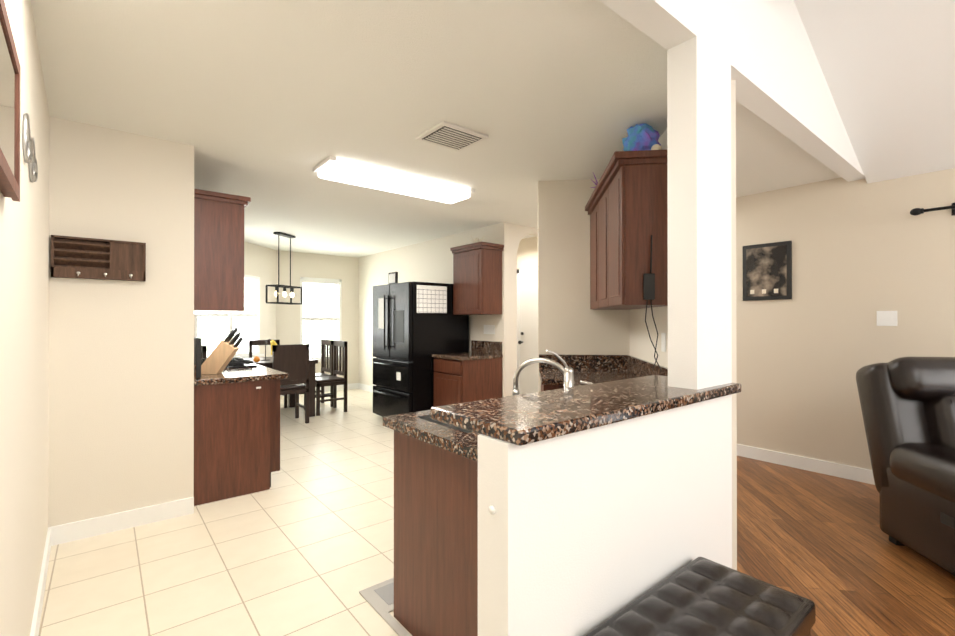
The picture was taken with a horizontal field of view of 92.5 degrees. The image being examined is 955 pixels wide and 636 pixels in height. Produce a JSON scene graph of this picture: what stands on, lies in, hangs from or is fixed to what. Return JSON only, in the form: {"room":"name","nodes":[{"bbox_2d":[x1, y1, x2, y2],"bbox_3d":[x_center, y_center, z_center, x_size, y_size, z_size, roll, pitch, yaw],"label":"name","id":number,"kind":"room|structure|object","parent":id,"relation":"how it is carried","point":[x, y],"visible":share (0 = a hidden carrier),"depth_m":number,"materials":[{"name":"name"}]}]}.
{"room":"kitchen","nodes":[
{"label":"kitchen","id":0,"kind":"room"},
{"bbox_2d":[0,0,50,635],"bbox_3d":[-0.435,-0.316,0.051,0.498,3.300,6.760,0,0,-39],"label":"wall","id":1,"kind":"structure","parent":0,"point":[25,539],"depth_m":1.61,"materials":[{"name":"beige paint"}]},
{"bbox_2d":[0,0,20,201],"bbox_3d":[-1.049,-0.477,1.005,0.040,0.350,0.449,0,0,-39],"label":"picture frame","id":2,"kind":"object","parent":1,"relation":"attached to","point":[10,70],"visible":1,"depth_m":1.04,"materials":[{"name":"brown wood"}]},
{"bbox_2d":[22,113,37,182],"bbox_3d":[-1.635,-0.601,1.673,0.020,0.186,0.439,0,0,-39],"label":"script sign","id":3,"kind":"object","parent":1,"relation":"attached to","point":[29,152],"visible":1,"depth_m":1.58,"materials":[{"name":"silver metal"}]},
{"bbox_2d":[48,116,193,545],"bbox_3d":[-2.404,0.075,2.874,1.050,2.540,0.134,0,0,-39],"label":"wall","id":4,"kind":"structure","parent":0,"point":[121,414],"depth_m":2.91,"materials":[{"name":"beige paint"}]},
{"bbox_2d":[51,235,145,280],"bbox_3d":[-2.317,-0.362,2.811,0.448,0.245,0.102,0,0,-39],"label":"shelf","id":5,"kind":"object","parent":4,"relation":"attached to","point":[85,258],"visible":1,"depth_m":2.81,"materials":[{"name":"brown wood"}]},
{"bbox_2d":[194,365,197,380],"bbox_3d":[-2.716,0.393,4.112,0.025,0.105,2.160,0,0,-39],"label":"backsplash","id":6,"kind":"structure","parent":4,"relation":"attached to","point":[195,379],"depth_m":3.28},
{"bbox_2d":[38,389,411,635],"bbox_3d":[-0.437,1.373,3.425,6.900,0.050,12.200,0,0,-39],"label":"floor","id":7,"kind":"structure","parent":0,"point":[303,545],"depth_m":2.56,"materials":[{"name":"beige tile"}]},
{"bbox_2d":[201,345,206,357],"bbox_3d":[-3.237,0.847,5.750,0.440,1.020,0.440,0,0,-39],"label":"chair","id":8,"kind":"object","parent":7,"relation":"on","point":[203,351],"visible":0.08,"depth_m":5.46,"materials":[{"name":"black wood"}]},
{"bbox_2d":[194,381,279,505],"bbox_3d":[-2.487,0.918,4.297,0.615,0.865,2.160,0,0,-39],"label":"base cabinet","id":9,"kind":"object","parent":7,"relation":"on","point":[236,426],"depth_m":3.44,"materials":[{"name":"brown wood"}]},
{"bbox_2d":[194,365,288,384],"bbox_3d":[-2.465,0.466,4.307,0.660,0.040,2.216,0,0,-39],"label":"countertop","id":10,"kind":"structure","parent":9,"relation":"on","point":[256,372],"depth_m":3.55,"materials":[{"name":"brown stone"}]},
{"bbox_2d":[194,338,200,377],"bbox_3d":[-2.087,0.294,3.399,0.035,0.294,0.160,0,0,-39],"label":"coffee maker","id":11,"kind":"object","parent":10,"relation":"on","point":[197,352],"visible":0.67,"depth_m":3.34,"materials":[{"name":"black"}]},
{"bbox_2d":[201,328,243,374],"bbox_3d":[-2.056,0.259,3.651,0.339,0.366,0.116,0,0,-9],"label":"knife block","id":12,"kind":"object","parent":10,"relation":"on","point":[220,357],"visible":1,"depth_m":3.60,"materials":[{"name":"brown wood"}]},
{"bbox_2d":[194,357,257,368],"bbox_3d":[-2.427,0.421,4.308,0.470,0.050,0.759,0,0,-39],"label":"cooktop","id":13,"kind":"object","parent":10,"relation":"in","point":[236,362],"depth_m":4.16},
{"bbox_2d":[249,340,286,407],"bbox_3d":[-3.187,0.851,6.953,0.440,1.020,0.440,0,0,-39],"label":"chair","id":14,"kind":"object","parent":7,"relation":"on","point":[256,342],"visible":0.08,"depth_m":6.99,"materials":[{"name":"black wood"}]},
{"bbox_2d":[244,357,317,416],"bbox_3d":[-2.872,0.969,6.409,0.920,0.780,1.000,0,0,-39],"label":"dining table","id":15,"kind":"object","parent":7,"relation":"on","point":[291,397],"visible":0.25,"depth_m":6.29,"materials":[{"name":"black wood"}]},
{"bbox_2d":[253,339,276,361],"bbox_3d":[-2.858,0.430,6.164,0.390,0.295,0.440,0,0,-39],"label":"fruit stand","id":16,"kind":"object","parent":15,"relation":"on","point":[257,358],"visible":0.58,"depth_m":6.25,"materials":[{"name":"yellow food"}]},
{"bbox_2d":[272,344,308,423],"bbox_3d":[-2.480,0.847,5.929,0.440,1.020,0.440,0,0,-39],"label":"chair","id":17,"kind":"object","parent":7,"relation":"on","point":[292,361],"visible":0.62,"depth_m":5.80,"materials":[{"name":"black wood"}]},
{"bbox_2d":[299,339,332,409],"bbox_3d":[-2.510,0.852,7.041,0.440,1.020,0.440,0,0,-39],"label":"chair","id":18,"kind":"object","parent":7,"relation":"on","point":[326,355],"visible":0.52,"depth_m":7.15,"materials":[{"name":"black wood"}]},
{"bbox_2d":[315,340,347,415],"bbox_3d":[-2.194,0.850,6.654,0.440,1.020,0.440,0,0,-39],"label":"chair","id":19,"kind":"object","parent":7,"relation":"on","point":[334,380],"visible":0.85,"depth_m":6.61,"materials":[{"name":"black wood"}]},
{"bbox_2d":[359,578,410,635],"bbox_3d":[-0.027,1.338,2.318,0.965,0.010,0.565,0,0,-39],"label":"kitchen mat","id":20,"kind":"object","parent":7,"relation":"on","point":[379,598],"visible":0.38,"depth_m":2.16,"materials":[{"name":"grey"}]},
{"bbox_2d":[373,281,468,416],"bbox_3d":[-0.798,0.458,6.155,0.971,1.800,0.980,0,0,-39],"label":"fridge","id":21,"kind":"object","parent":7,"relation":"on","point":[416,325],"visible":0.83,"depth_m":5.74,"materials":[{"name":"black metal"}]},
{"bbox_2d":[388,272,397,283],"bbox_3d":[-1.117,-0.523,6.040,0.035,0.159,0.200,0,0,-39],"label":"picture frame","id":22,"kind":"object","parent":21,"relation":"on","point":[392,277],"visible":0.82,"depth_m":6.01,"materials":[{"name":"black"}]},
{"bbox_2d":[432,340,502,406],"bbox_3d":[-0.126,0.826,5.673,0.655,1.060,0.595,0,0,-39],"label":"base cabinet","id":23,"kind":"object","parent":7,"relation":"on","point":[475,374],"visible":0.79,"depth_m":5.49,"materials":[{"name":"brown wood"}]},
{"bbox_2d":[383,354,667,635],"bbox_3d":[0.530,0.828,2.840,2.486,1.035,1.724,0,0,-39],"label":"base cabinet","id":24,"kind":"object","parent":7,"relation":"on","point":[435,528],"depth_m":1.84,"materials":[{"name":"wood"}]},
{"bbox_2d":[512,350,592,395],"bbox_3d":[0.383,0.289,2.148,0.365,0.305,0.267,0,0,-39],"label":"faucet","id":25,"kind":"object","parent":24,"relation":"on","point":[568,372],"visible":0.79,"depth_m":2.06,"materials":[{"name":"silver metal"}]},
{"bbox_2d":[194,241,358,396],"bbox_3d":[-3.057,0.092,7.120,3.621,2.540,2.011,0,0,-39],"label":"wall","id":26,"kind":"structure","parent":0,"point":[281,322],"depth_m":8.12,"materials":[{"name":"beige paint"}]},
{"bbox_2d":[195,274,263,357],"bbox_3d":[-3.623,-0.027,6.703,0.125,1.285,1.550,0,0,6],"label":"window","id":27,"kind":"structure","parent":26,"relation":"in","point":[212,331],"depth_m":7.03,"materials":[{"name":"white glass"}]},
{"bbox_2d":[300,277,341,361],"bbox_3d":[-2.881,0.034,8.423,0.850,1.535,0.125,0,0,-39],"label":"window","id":28,"kind":"structure","parent":26,"relation":"in","point":[320,312],"depth_m":8.45,"materials":[{"name":"white glass"}]},
{"bbox_2d":[358,222,510,396],"bbox_3d":[-0.986,0.093,7.340,0.134,2.540,4.290,0,0,-39],"label":"wall","id":29,"kind":"structure","parent":0,"point":[430,261],"depth_m":6.88,"materials":[{"name":"beige paint"}]},
{"bbox_2d":[450,242,503,314],"bbox_3d":[-0.010,-0.473,5.757,0.375,0.860,0.620,0,0,-39],"label":"upper cabinet","id":30,"kind":"object","parent":29,"relation":"attached to","point":[477,278],"visible":1,"depth_m":5.60,"materials":[{"name":"brown wood"}]},
{"bbox_2d":[469,235,483,242],"bbox_3d":[-0.009,-0.970,5.785,0.204,0.132,0.178,0,0,-39],"label":"figurine","id":31,"kind":"object","parent":30,"relation":"on","point":[475,240],"visible":0.54,"depth_m":5.75,"materials":[{"name":"beige"}]},
{"bbox_2d":[484,325,494,333],"bbox_3d":[0.155,0.148,5.854,0.005,0.106,0.196,0,0,-39],"label":"electrical outlet","id":32,"kind":"object","parent":29,"relation":"attached to","point":[489,329],"visible":1,"depth_m":5.85,"materials":[{"name":"white plastic"}]},
{"bbox_2d":[31,0,840,257],"bbox_3d":[-1.341,-1.236,5.012,5.695,0.100,7.455,0,0,-39],"label":"ceiling","id":33,"kind":"structure","parent":0,"point":[267,106],"depth_m":2.49,"materials":[{"name":"white paint"}]},
{"bbox_2d":[266,232,302,304],"bbox_3d":[-2.708,-0.688,6.420,0.198,0.983,0.518,0,0,16],"label":"pendant light","id":34,"kind":"object","parent":33,"relation":"hanging from","point":[284,287],"visible":1,"depth_m":6.38,"materials":[{"name":"black metal"}]},
{"bbox_2d":[313,156,474,203],"bbox_3d":[-0.666,-1.147,3.920,1.360,0.083,0.360,0,0,-39],"label":"fluorescent ceiling light","id":35,"kind":"object","parent":33,"relation":"attached to","point":[332,168],"visible":1,"depth_m":3.76,"materials":[{"name":"white plastic"}]},
{"bbox_2d":[415,121,487,151],"bbox_3d":[-0.169,-1.182,2.996,0.360,0.023,0.320,0,0,-39],"label":"ceiling vent","id":36,"kind":"object","parent":33,"relation":"in","point":[445,134],"visible":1,"depth_m":2.96,"materials":[{"name":"white metal"}]},
{"bbox_2d":[511,224,537,395],"bbox_3d":[0.726,0.088,6.045,0.880,2.540,0.120,0,0,-39],"label":"wall","id":37,"kind":"structure","parent":0,"point":[519,233],"depth_m":5.76,"materials":[{"name":"beige paint"}]},
{"bbox_2d":[538,179,629,391],"bbox_3d":[0.976,0.080,3.978,0.890,2.540,0.120,0,0,6],"label":"wall","id":38,"kind":"structure","parent":0,"point":[570,322],"depth_m":3.94,"materials":[{"name":"beige paint"}]},
{"bbox_2d":[478,394,731,635],"bbox_3d":[0.572,0.836,1.673,1.386,1.010,0.125,0,0,-39],"label":"wall","id":39,"kind":"structure","parent":0,"point":[584,532],"depth_m":1.43,"materials":[{"name":"white paint"}]},
{"bbox_2d":[430,375,740,445],"bbox_3d":[0.512,0.311,1.764,1.385,0.040,0.420,0,0,-39],"label":"countertop","id":40,"kind":"structure","parent":39,"relation":"on","point":[523,419],"depth_m":1.50,"materials":[{"name":"stone"}]},
{"bbox_2d":[667,36,731,389],"bbox_3d":[0.981,-0.428,2.011,0.331,1.440,0.125,0,0,-39],"label":"column","id":41,"kind":"structure","parent":39,"relation":"on","point":[699,205],"depth_m":1.92,"materials":[{"name":"white paint"}]},
{"bbox_2d":[630,80,736,569],"bbox_3d":[1.269,0.076,3.040,0.120,2.540,1.687,0,0,6],"label":"wall","id":42,"kind":"structure","parent":0,"point":[641,346],"depth_m":2.20,"materials":[{"name":"beige paint"}]},
{"bbox_2d":[585,150,667,370],"bbox_3d":[1.038,-0.325,3.254,0.369,1.266,1.299,0,0,6],"label":"upper cabinet","id":43,"kind":"object","parent":42,"relation":"attached to","point":[626,207],"visible":0.96,"depth_m":2.65,"materials":[{"name":"brown wood"}]},
{"bbox_2d":[622,123,661,150],"bbox_3d":[1.042,-1.082,2.820,0.214,0.243,0.277,0,0,-39],"label":"decor","id":44,"kind":"object","parent":43,"relation":"on","point":[644,136],"visible":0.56,"depth_m":2.77,"materials":[{"name":"blue"}]},
{"bbox_2d":[661,333,665,351],"bbox_3d":[1.193,0.156,2.931,0.006,0.120,0.080,0,0,6],"label":"electrical outlet","id":45,"kind":"object","parent":42,"relation":"attached to","point":[663,342],"visible":1,"depth_m":2.92,"materials":[{"name":"white plastic"}]},
{"bbox_2d":[599,0,864,181],"bbox_3d":[1.188,-1.702,2.186,5.055,1.110,0.125,0,0,-39],"label":"wall","id":46,"kind":"structure","parent":0,"point":[764,49],"depth_m":2.40,"materials":[{"name":"white paint"}]},
{"bbox_2d":[517,168,954,484],"bbox_3d":[3.095,-0.401,3.928,0.190,3.500,8.300,0,0,-39],"label":"wall","id":47,"kind":"structure","parent":0,"point":[863,252],"depth_m":3.92,"materials":[{"name":"beige paint"}]},
{"bbox_2d":[743,241,791,300],"bbox_3d":[2.710,-0.434,4.288,0.030,0.530,0.405,0,0,-39],"label":"picture","id":48,"kind":"object","parent":47,"relation":"attached to","point":[767,271],"visible":0.96,"depth_m":4.27,"materials":[{"name":"black"}]},
{"bbox_2d":[877,311,896,325],"bbox_3d":[3.255,0.003,3.634,0.012,0.120,0.125,0,0,-39],"label":"switch plate","id":49,"kind":"object","parent":47,"relation":"attached to","point":[886,318],"visible":1,"depth_m":3.63,"materials":[{"name":"white plastic"}]},
{"bbox_2d":[910,203,954,215],"bbox_3d":[4.377,-0.802,2.185,0.126,0.090,3.376,0,0,-39],"label":"curtain rod","id":50,"kind":"object","parent":47,"relation":"attached to","point":[916,211],"visible":1,"depth_m":3.38,"materials":[{"name":"black metal"}]},
{"bbox_2d":[737,456,954,635],"bbox_3d":[1.958,1.341,2.341,4.360,0.004,7.290,0,0,-39],"label":"floor","id":51,"kind":"structure","parent":0,"point":[834,554],"depth_m":2.56,"materials":[{"name":"brown wood"}]},
{"bbox_2d":[586,557,815,635],"bbox_3d":[0.700,1.129,1.417,0.780,0.422,0.390,0,0,-39],"label":"ottoman","id":52,"kind":"object","parent":51,"relation":"on","point":[700,596],"visible":1,"depth_m":1.46,"materials":[{"name":"black leather"}]},
{"bbox_2d":[856,357,954,575],"bbox_3d":[2.886,0.788,2.348,1.060,1.111,1.223,0,0,8],"label":"recliner","id":53,"kind":"object","parent":51,"relation":"on","point":[908,407],"visible":1,"depth_m":2.62,"materials":[{"name":"black leather"}]},
{"bbox_2d":[794,0,954,183],"bbox_3d":[3.601,-1.585,1.531,2.445,1.078,3.940,0,0,-39],"label":"ceiling","id":54,"kind":"structure","parent":0,"point":[887,68],"depth_m":2.86,"materials":[{"name":"white paint"}]},
{"bbox_3d":[-2.954,0.081,4.267,0.140,2.540,2.720,0,0,-39],"label":"wall","id":55,"kind":"structure","parent":0,"visible":0},
{"bbox_2d":[194,189,250,313],"bbox_3d":[-2.407,-0.481,4.019,0.380,0.878,1.680,0,0,-39],"label":"upper cabinet","id":56,"kind":"object","parent":55,"relation":"attached to","point":[218,252],"visible":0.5,"depth_m":3.38,"materials":[{"name":"brown wood"}]}
]}

